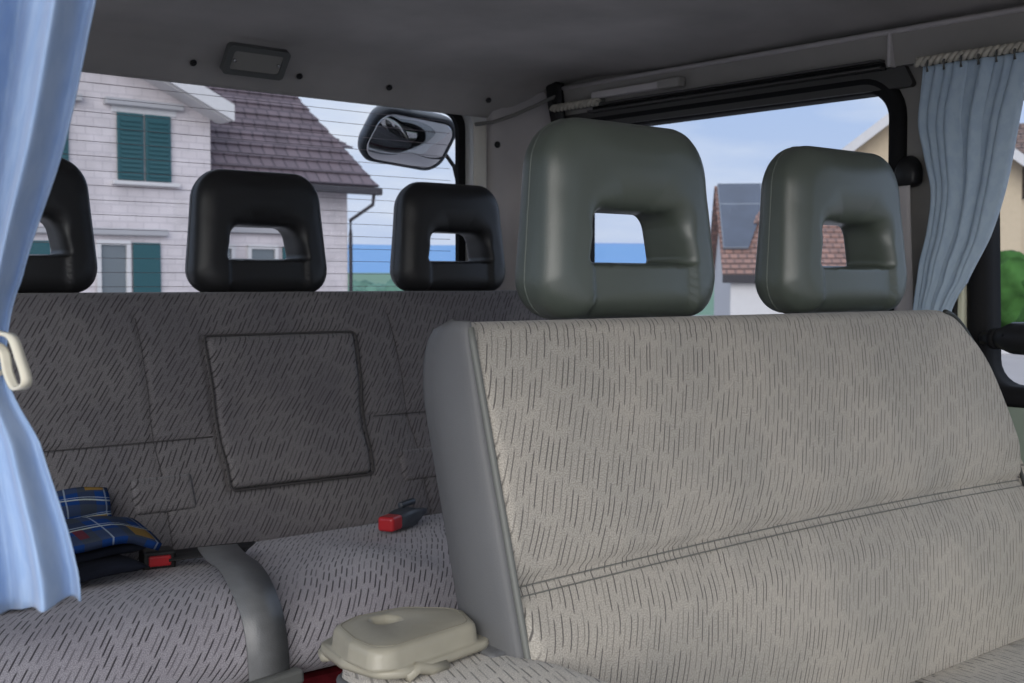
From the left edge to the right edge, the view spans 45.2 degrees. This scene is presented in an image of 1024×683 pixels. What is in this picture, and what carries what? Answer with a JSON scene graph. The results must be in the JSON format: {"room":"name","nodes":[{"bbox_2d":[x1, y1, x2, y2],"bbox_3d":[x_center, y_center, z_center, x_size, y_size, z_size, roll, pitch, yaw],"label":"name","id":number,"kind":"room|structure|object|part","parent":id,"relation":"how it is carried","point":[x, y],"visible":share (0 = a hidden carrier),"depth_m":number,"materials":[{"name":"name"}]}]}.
{"room":"vehicle interior","nodes":[
{"label":"vehicle interior","id":0,"kind":"room"},
{"bbox_2d":[303,665,342,682],"bbox_3d":[-0.214,0.551,1.737,1.600,0.335,0.380,-2,4,-41],"label":"carpet","id":1,"kind":"structure","parent":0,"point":[328,674],"depth_m":1.47,"materials":[{"name":"red carpet"}]},
{"bbox_2d":[0,158,548,682],"bbox_3d":[-0.258,0.054,1.761,1.575,0.635,0.607,-2,4,-41],"label":"seat","id":2,"kind":"object","parent":1,"relation":"on","point":[271,409],"visible":0.73,"depth_m":1.77,"materials":[{"name":"fabric"}]},
{"bbox_2d":[56,487,161,582],"bbox_3d":[-0.630,0.243,1.391,0.460,0.086,0.252,-2,4,-41],"label":"blanket","id":3,"kind":"object","parent":2,"relation":"on","point":[98,537],"visible":0.4,"depth_m":1.50,"materials":[{"name":"fabric"}]},
{"bbox_2d":[0,513,457,682],"bbox_3d":[-0.193,0.321,1.699,1.575,0.107,0.408,-2,4,-41],"label":"cushion","id":4,"kind":"object","parent":2,"relation":"on","point":[182,623],"depth_m":1.42,"materials":[{"name":"fabric"}]},
{"bbox_2d":[169,541,303,682],"bbox_3d":[-0.340,0.322,1.480,0.115,0.117,0.338,-1,3,-22],"label":"divider","id":5,"kind":"object","parent":2,"relation":"on","point":[253,591],"visible":0.98,"depth_m":1.36,"materials":[{"name":"grey plastic"}]},
{"bbox_2d":[139,546,175,569],"bbox_3d":[-0.455,0.279,1.581,0.042,0.025,0.037,-1,3,-27],"label":"belt buckle","id":6,"kind":"object","parent":5,"relation":"attached to","point":[155,559],"visible":0.87,"depth_m":1.57,"materials":[{"name":"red plastic"}]},
{"bbox_3d":[-0.372,0.137,1.896,1.575,0.426,0.260,-2,4,-41],"label":"backrest","id":7,"kind":"part","parent":2,"relation":"part of","materials":[{"name":"fabric"}]},
{"bbox_3d":[-0.330,0.098,1.875,0.267,0.218,0.093,-2,4,-41],"label":"armrest panel","id":8,"kind":"part","parent":2,"relation":"part of","materials":[{"name":"fabric"}]},
{"bbox_2d":[378,498,426,531],"bbox_3d":[-0.158,0.258,1.833,0.034,0.035,0.127,1,3,23],"label":"belt buckle","id":9,"kind":"object","parent":2,"relation":"on","point":[404,517],"visible":1,"depth_m":1.80,"materials":[{"name":"red plastic"}]},
{"bbox_2d":[462,115,486,260],"bbox_3d":[-0.601,0.068,2.160,1.760,1.260,0.040,-2,4,-41],"label":"wall","id":10,"kind":"structure","parent":0,"point":[469,121],"depth_m":2.57,"materials":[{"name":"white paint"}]},
{"bbox_2d":[39,72,465,286],"bbox_3d":[-0.597,-0.158,2.171,1.355,0.650,0.020,-2,4,-41],"label":"window","id":11,"kind":"structure","parent":10,"relation":"in","point":[459,124],"depth_m":2.40,"materials":[{"name":"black glass"}]},
{"bbox_2d":[358,106,454,177],"bbox_3d":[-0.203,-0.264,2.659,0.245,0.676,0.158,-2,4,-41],"label":"mirror","id":12,"kind":"object","parent":10,"relation":"attached to","point":[400,159],"visible":0.89,"depth_m":2.62,"materials":[{"name":"black plastic"}]},
{"bbox_3d":[-0.144,-0.192,2.730,0.148,0.525,0.070,1,3,15],"label":"arm","id":13,"kind":"part","parent":12,"relation":"part of","materials":[{"name":"black plastic"}]},
{"bbox_2d":[473,123,485,187],"bbox_3d":[-0.069,-0.141,2.585,0.030,0.635,0.018,-2,4,-41],"label":"trim","id":14,"kind":"structure","parent":10,"relation":"attached to","point":[479,132],"depth_m":2.56,"materials":[{"name":"beige paint"}]},
{"bbox_2d":[494,141,500,147],"bbox_3d":[-0.030,-0.413,2.580,0.014,0.014,0.006,-2,4,-41],"label":"clip","id":15,"kind":"object","parent":10,"relation":"attached to","point":[497,144],"visible":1,"depth_m":2.58,"materials":[{"name":"black plastic"}]},
{"bbox_2d":[475,95,554,125],"bbox_3d":[0.013,-0.484,2.562,0.184,0.074,0.022,0,3,-7],"label":"trim","id":16,"kind":"structure","parent":10,"relation":"attached to","point":[550,98],"depth_m":2.56,"materials":[{"name":"grey plastic"}]},
{"bbox_2d":[487,92,550,289],"bbox_3d":[0.034,-0.137,2.607,0.190,0.785,0.035,0,3,1],"label":"trim","id":17,"kind":"structure","parent":10,"relation":"attached to","point":[505,162],"depth_m":2.60,"materials":[{"name":"grey plastic"}]},
{"bbox_2d":[82,0,1023,117],"bbox_3d":[0.315,-0.455,1.080,1.760,0.113,2.748,-2,4,-41],"label":"ceiling","id":18,"kind":"structure","parent":0,"point":[441,56],"depth_m":2.12,"materials":[{"name":"grey fabric"}]},
{"bbox_2d":[190,60,196,65],"bbox_3d":[-0.546,-0.478,2.110,0.012,0.010,0.012,-2,4,-41],"label":"clip","id":19,"kind":"object","parent":18,"relation":"attached to","point":[192,62],"visible":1,"depth_m":2.11,"materials":[{"name":"black plastic"}]},
{"bbox_2d":[220,42,290,80],"bbox_3d":[-0.448,-0.490,2.152,0.120,0.052,0.044,-2,4,-41],"label":"ceiling lamp","id":20,"kind":"object","parent":18,"relation":"attached to","point":[240,59],"visible":1,"depth_m":2.15,"materials":[{"name":"grey plastic"}]},
{"bbox_2d":[296,73,302,78],"bbox_3d":[-0.388,-0.484,2.247,0.012,0.010,0.012,-2,4,-41],"label":"clip","id":21,"kind":"object","parent":18,"relation":"attached to","point":[299,76],"visible":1,"depth_m":2.24,"materials":[{"name":"black plastic"}]},
{"bbox_3d":[-0.572,-0.410,1.041,0.015,0.011,1.450,-2,4,-41],"label":"rail","id":22,"kind":"object","parent":18,"relation":"attached to","visible":0},
{"bbox_2d":[0,0,95,613],"bbox_3d":[-0.325,-0.113,0.676,0.156,0.538,0.274,-2,4,-41],"label":"curtain","id":23,"kind":"object","parent":22,"relation":"hanging from","point":[43,43],"visible":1,"depth_m":0.70,"materials":[{"name":"blue fabric"}]},
{"bbox_2d":[565,4,1023,328],"bbox_3d":[0.941,0.109,1.699,0.040,1.260,2.720,-2,4,-41],"label":"wall","id":24,"kind":"structure","parent":0,"point":[920,194],"depth_m":1.98,"materials":[{"name":"grey plastic"}]},
{"bbox_2d":[546,82,565,121],"bbox_3d":[0.097,-0.475,2.573,0.022,0.139,0.058,-2,4,-41],"label":"trim","id":25,"kind":"structure","parent":24,"relation":"attached to","point":[555,88],"depth_m":2.56,"materials":[{"name":"black plastic"}]},
{"bbox_2d":[549,59,907,310],"bbox_3d":[0.373,-0.182,2.303,0.088,0.628,0.807,-2,4,-41],"label":"window","id":26,"kind":"structure","parent":24,"relation":"in","point":[893,99],"depth_m":2.21,"materials":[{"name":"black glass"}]},
{"bbox_3d":[0.133,-0.483,2.519,0.028,0.017,0.144,-2,4,-41],"label":"curtain rail","id":27,"kind":"part","parent":26,"relation":"part of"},
{"bbox_3d":[0.377,-0.473,2.245,0.031,0.040,0.675,-2,4,-41],"label":"curtain rail","id":28,"kind":"part","parent":26,"relation":"part of","materials":[{"name":"black metal"}]},
{"bbox_2d":[566,65,915,122],"bbox_3d":[0.366,-0.443,2.293,0.012,0.037,0.851,-2,4,-41],"label":"trim","id":29,"kind":"structure","parent":24,"relation":"attached to","point":[899,77],"depth_m":2.17,"materials":[{"name":"black plastic"}]},
{"bbox_2d":[544,6,1023,93],"bbox_3d":[0.934,-0.480,1.606,0.009,0.009,2.630,-2,4,-41],"label":"trim","id":30,"kind":"structure","parent":24,"relation":"attached to","point":[1020,8],"depth_m":2.09,"materials":[{"name":"grey plastic"}]},
{"bbox_2d":[546,12,1023,115],"bbox_3d":[0.943,-0.454,1.614,0.025,0.053,2.630,-2,4,-41],"label":"curtain rail","id":31,"kind":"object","parent":24,"relation":"attached to","point":[998,30],"depth_m":2.04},
{"bbox_2d":[887,33,895,67],"bbox_3d":[0.613,-0.471,1.985,0.020,0.057,0.006,-2,4,-41],"label":"trim","id":32,"kind":"structure","parent":24,"relation":"attached to","point":[890,53],"depth_m":1.98,"materials":[{"name":"grey plastic"}]},
{"bbox_2d":[894,155,922,310],"bbox_3d":[0.633,-0.096,1.978,0.021,0.406,0.053,-2,4,-41],"label":"anchor","id":33,"kind":"object","parent":24,"relation":"attached to","point":[908,172],"visible":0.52,"depth_m":1.97,"materials":[{"name":"black plastic"}]},
{"bbox_2d":[952,298,957,314],"bbox_3d":[0.684,0.057,1.952,0.012,0.700,0.049,-2,4,-41],"label":"trim","id":34,"kind":"structure","parent":24,"relation":"attached to","point":[954,310],"depth_m":1.93,"materials":[{"name":"black plastic"}]},
{"bbox_2d":[957,284,966,327],"bbox_3d":[0.704,0.029,1.925,0.015,0.760,0.011,-2,4,-41],"label":"trim","id":35,"kind":"structure","parent":24,"relation":"attached to","point":[962,298],"depth_m":1.92,"materials":[{"name":"beige plastic"}]},
{"bbox_2d":[914,41,1023,407],"bbox_3d":[0.972,-0.157,1.603,0.102,0.542,0.948,-2,4,-41],"label":"window frame","id":36,"kind":"structure","parent":24,"relation":"in","point":[984,284],"depth_m":1.90,"materials":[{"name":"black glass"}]},
{"bbox_2d":[913,48,1023,311],"bbox_3d":[0.719,-0.140,1.846,0.048,0.591,0.255,-2,4,-41],"label":"curtain","id":37,"kind":"object","parent":36,"relation":"hanging from","point":[969,113],"visible":0.77,"depth_m":1.86,"materials":[{"name":"blue fabric"}]},
{"bbox_3d":[0.798,-0.426,1.734,0.028,0.017,0.504,-2,4,-41],"label":"curtain rail","id":38,"kind":"part","parent":36,"relation":"part of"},
{"bbox_2d":[979,322,1023,354],"bbox_3d":[0.756,-0.004,1.815,0.051,0.050,0.149,-2,4,-41],"label":"grab handle","id":39,"kind":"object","parent":36,"relation":"attached to","point":[1009,338],"depth_m":1.82,"materials":[{"name":"black plastic"}]},
{"bbox_2d":[1007,406,1023,463],"bbox_3d":[1.013,0.269,1.584,0.012,0.312,0.940,-2,4,-41],"label":"trim","id":40,"kind":"structure","parent":24,"relation":"attached to","point":[1017,414],"depth_m":1.85,"materials":[{"name":"grey plastic"}]},
{"bbox_3d":[0.292,0.760,1.165,1.760,0.030,2.720,-2,4,-41],"label":"floor","id":41,"kind":"structure","parent":0,"visible":0},
{"bbox_2d":[336,645,607,682],"bbox_3d":[0.017,0.506,0.984,0.386,0.496,0.146,2,4,42],"label":"seat","id":42,"kind":"object","parent":41,"relation":"on","point":[491,664],"visible":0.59,"depth_m":1.01,"materials":[{"name":"fabric"}]},
{"bbox_2d":[318,607,488,682],"bbox_3d":[-0.086,0.256,1.061,0.156,0.032,0.125,-2,4,-41],"label":"plastic container","id":43,"kind":"object","parent":42,"relation":"on","point":[405,643],"visible":1,"depth_m":1.02,"materials":[{"name":"beige plastic"}]},
{"bbox_2d":[423,118,1023,682],"bbox_3d":[0.487,0.252,1.279,1.044,0.974,0.692,-2,4,-41],"label":"seat","id":44,"kind":"object","parent":41,"relation":"on","point":[634,486],"visible":0.98,"depth_m":1.29,"materials":[{"name":"fabric"}]},
{"bbox_3d":[-0.026,0.195,1.085,0.018,0.429,0.184,-2,4,-41],"label":"panel","id":45,"kind":"part","parent":44,"relation":"part of","materials":[{"name":"plastic"}]},
{"bbox_3d":[0.326,0.182,1.399,0.930,0.424,0.188,-2,4,-41],"label":"backrest","id":46,"kind":"part","parent":44,"relation":"part of","materials":[{"name":"fabric"}]},
{"bbox_2d":[911,638,1023,682],"bbox_3d":[0.522,0.436,1.185,0.930,0.177,0.490,-2,4,-41],"label":"cushion","id":47,"kind":"object","parent":44,"relation":"on","point":[933,660],"depth_m":1.44,"materials":[{"name":"fabric"}]},
{"label":"outside","id":48,"kind":"structure","parent":0,"visible":0},
{"bbox_2d":[348,243,643,244],"bbox_3d":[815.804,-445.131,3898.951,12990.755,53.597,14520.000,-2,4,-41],"label":"shore","id":49,"kind":"structure","parent":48,"point":[595,243],"depth_m":7771.45,"materials":[{"name":"blue liquid"}]},
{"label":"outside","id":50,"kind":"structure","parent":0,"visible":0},
{"bbox_2d":[348,273,1023,384],"bbox_3d":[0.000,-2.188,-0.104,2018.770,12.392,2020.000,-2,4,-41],"label":"ground","id":51,"kind":"structure","parent":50,"point":[1013,364],"depth_m":25.77,"materials":[{"name":"grey asphalt"}]},
{"bbox_2d":[29,72,235,292],"bbox_3d":[-14.550,-3.927,24.857,14.496,8.484,10.150,-2,4,-41],"label":"house","id":52,"kind":"structure","parent":51,"relation":"on","point":[169,265],"depth_m":25.03,"materials":[{"name":"white wood"}]},
{"bbox_2d":[29,240,50,253],"bbox_3d":[-9.191,-1.363,23.713,0.590,1.170,0.050,-2,4,-41],"label":"shutter","id":53,"kind":"object","parent":52,"relation":"hanging from","point":[37,247],"depth_m":23.74,"materials":[{"name":"teal wood"}]},
{"bbox_2d":[62,135,68,160],"bbox_3d":[-8.881,-3.893,23.856,0.555,1.350,0.040,-2,4,-41],"label":"shutter","id":54,"kind":"object","parent":52,"relation":"hanging from","point":[66,149],"depth_m":24.00,"materials":[{"name":"teal wood"}]},
{"bbox_3d":[-8.036,-1.434,24.774,0.610,1.110,0.040,-2,4,-41],"label":"pane","id":55,"kind":"part","parent":52,"relation":"part of","materials":[{"name":"grey glass"}]},
{"bbox_3d":[-8.016,-1.433,24.752,0.710,1.210,0.080,-2,4,-41],"label":"frame","id":56,"kind":"part","parent":52,"relation":"part of","materials":[{"name":"white wood"}]},
{"bbox_2d":[116,112,143,180],"bbox_3d":[-7.715,-3.941,24.869,0.555,1.350,0.040,-2,4,-41],"label":"shutter","id":57,"kind":"object","parent":52,"relation":"hanging from","point":[133,166],"depth_m":24.83,"materials":[{"name":"teal wood"}]},
{"bbox_3d":[-7.465,-3.216,25.100,1.430,0.080,0.150,-2,4,-41],"label":"sill","id":58,"kind":"part","parent":52,"relation":"part of","materials":[{"name":"white wood"}]},
{"bbox_2d":[132,243,160,291],"bbox_3d":[-7.478,-1.434,25.200,0.590,1.170,0.050,-2,4,-41],"label":"shutter","id":59,"kind":"object","parent":52,"relation":"hanging from","point":[140,281],"depth_m":25.16,"materials":[{"name":"teal wood"}]},
{"bbox_2d":[145,114,171,181],"bbox_3d":[-7.266,-3.959,25.259,0.555,1.350,0.040,-2,4,-41],"label":"shutter","id":60,"kind":"object","parent":52,"relation":"hanging from","point":[164,167],"depth_m":25.23,"materials":[{"name":"teal wood"}]},
{"bbox_2d":[207,86,382,290],"bbox_3d":[-7.488,-3.589,31.450,5.300,7.182,9.100,-2,4,-41],"label":"house wing","id":61,"kind":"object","parent":51,"relation":"on","point":[262,245],"visible":0.35,"depth_m":28.41},
{"bbox_3d":[-6.468,-1.580,27.326,0.550,1.060,0.040,-2,4,-41],"label":"pane","id":62,"kind":"part","parent":61,"relation":"part of","materials":[{"name":"grey glass"}]},
{"bbox_3d":[-6.448,-1.579,27.303,0.650,1.160,0.080,-2,4,-41],"label":"frame","id":63,"kind":"part","parent":61,"relation":"part of","materials":[{"name":"white wood"}]},
{"bbox_3d":[-5.687,-1.612,28.004,0.680,1.060,0.040,-2,4,-41],"label":"pane","id":64,"kind":"part","parent":61,"relation":"part of","materials":[{"name":"grey glass"}]},
{"bbox_3d":[-5.667,-1.611,27.982,0.780,1.160,0.080,-2,4,-41],"label":"frame","id":65,"kind":"part","parent":61,"relation":"part of","materials":[{"name":"white wood"}]},
{"bbox_2d":[282,246,285,258],"bbox_3d":[-5.072,-1.625,28.479,0.530,1.140,0.050,-2,4,-41],"label":"shutter","id":66,"kind":"object","parent":61,"relation":"hanging from","point":[283,249],"depth_m":28.29,"materials":[{"name":"teal wood"}]},
{"bbox_2d":[348,280,372,290],"bbox_3d":[-21.214,-6.354,170.743,4.659,4.503,4.549,-2,4,-41],"label":"tree","id":67,"kind":"object","parent":51,"relation":"on","point":[363,282],"visible":0.23,"depth_m":169.32,"materials":[{"name":"green plant"}]},
{"bbox_2d":[364,283,382,290],"bbox_3d":[-17.557,-5.602,159.986,3.885,4.013,3.933,-2,4,-41],"label":"tree","id":68,"kind":"object","parent":51,"relation":"on","point":[378,285],"visible":0.18,"depth_m":158.79,"materials":[{"name":"green plant"}]},
{"bbox_2d":[377,279,402,290],"bbox_3d":[-14.027,-5.392,149.229,4.774,4.626,4.543,-2,4,-41],"label":"tree","id":69,"kind":"object","parent":51,"relation":"on","point":[389,286],"visible":0.16,"depth_m":147.72,"materials":[{"name":"green plant"}]},
{"bbox_2d":[711,183,845,314],"bbox_3d":[8.502,-1.006,34.177,5.740,6.763,7.520,0,3,6],"label":"house","id":70,"kind":"structure","parent":51,"relation":"on","point":[736,206],"depth_m":32.00,"materials":[{"name":"paint"}]},
{"bbox_3d":[6.313,-3.379,32.847,1.500,1.896,2.784,0,3,6],"label":"solar panel","id":71,"kind":"part","parent":70,"relation":"part of","materials":[{"name":"blue glass"}]},
{"bbox_2d":[841,114,1023,251],"bbox_3d":[14.668,-3.242,44.386,7.852,10.260,10.930,1,3,17],"label":"house","id":72,"kind":"structure","parent":51,"relation":"on","point":[875,139],"depth_m":39.35,"materials":[{"name":"beige paint"}]},
{"bbox_2d":[1001,250,1023,326],"bbox_3d":[13.327,-1.183,33.465,2.843,2.631,2.660,-1,3,-20],"label":"bush","id":73,"kind":"object","parent":51,"relation":"on","point":[1012,261],"visible":0.26,"depth_m":32.23,"materials":[{"name":"green plant"}]},
{"bbox_2d":[1015,280,1023,321],"bbox_3d":[12.542,-0.786,27.253,2.583,2.378,2.661,-2,4,-41],"label":"bush","id":74,"kind":"object","parent":51,"relation":"on","point":[1020,318],"visible":0.44,"depth_m":27.37,"materials":[{"name":"green plant"}]},
{"bbox_2d":[1015,123,1023,253],"bbox_3d":[26.764,-4.102,53.593,10.000,11.103,9.081,1,3,19],"label":"house","id":75,"kind":"structure","parent":51,"relation":"on","point":[1019,146],"depth_m":53.14,"materials":[{"name":"beige paint"}]},
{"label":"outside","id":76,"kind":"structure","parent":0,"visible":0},
{"bbox_2d":[348,245,645,272],"bbox_3d":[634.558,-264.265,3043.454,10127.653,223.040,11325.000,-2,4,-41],"label":"lake","id":77,"kind":"structure","parent":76,"point":[603,253],"depth_m":2170.20,"materials":[{"name":"blue liquid"}]}
]}

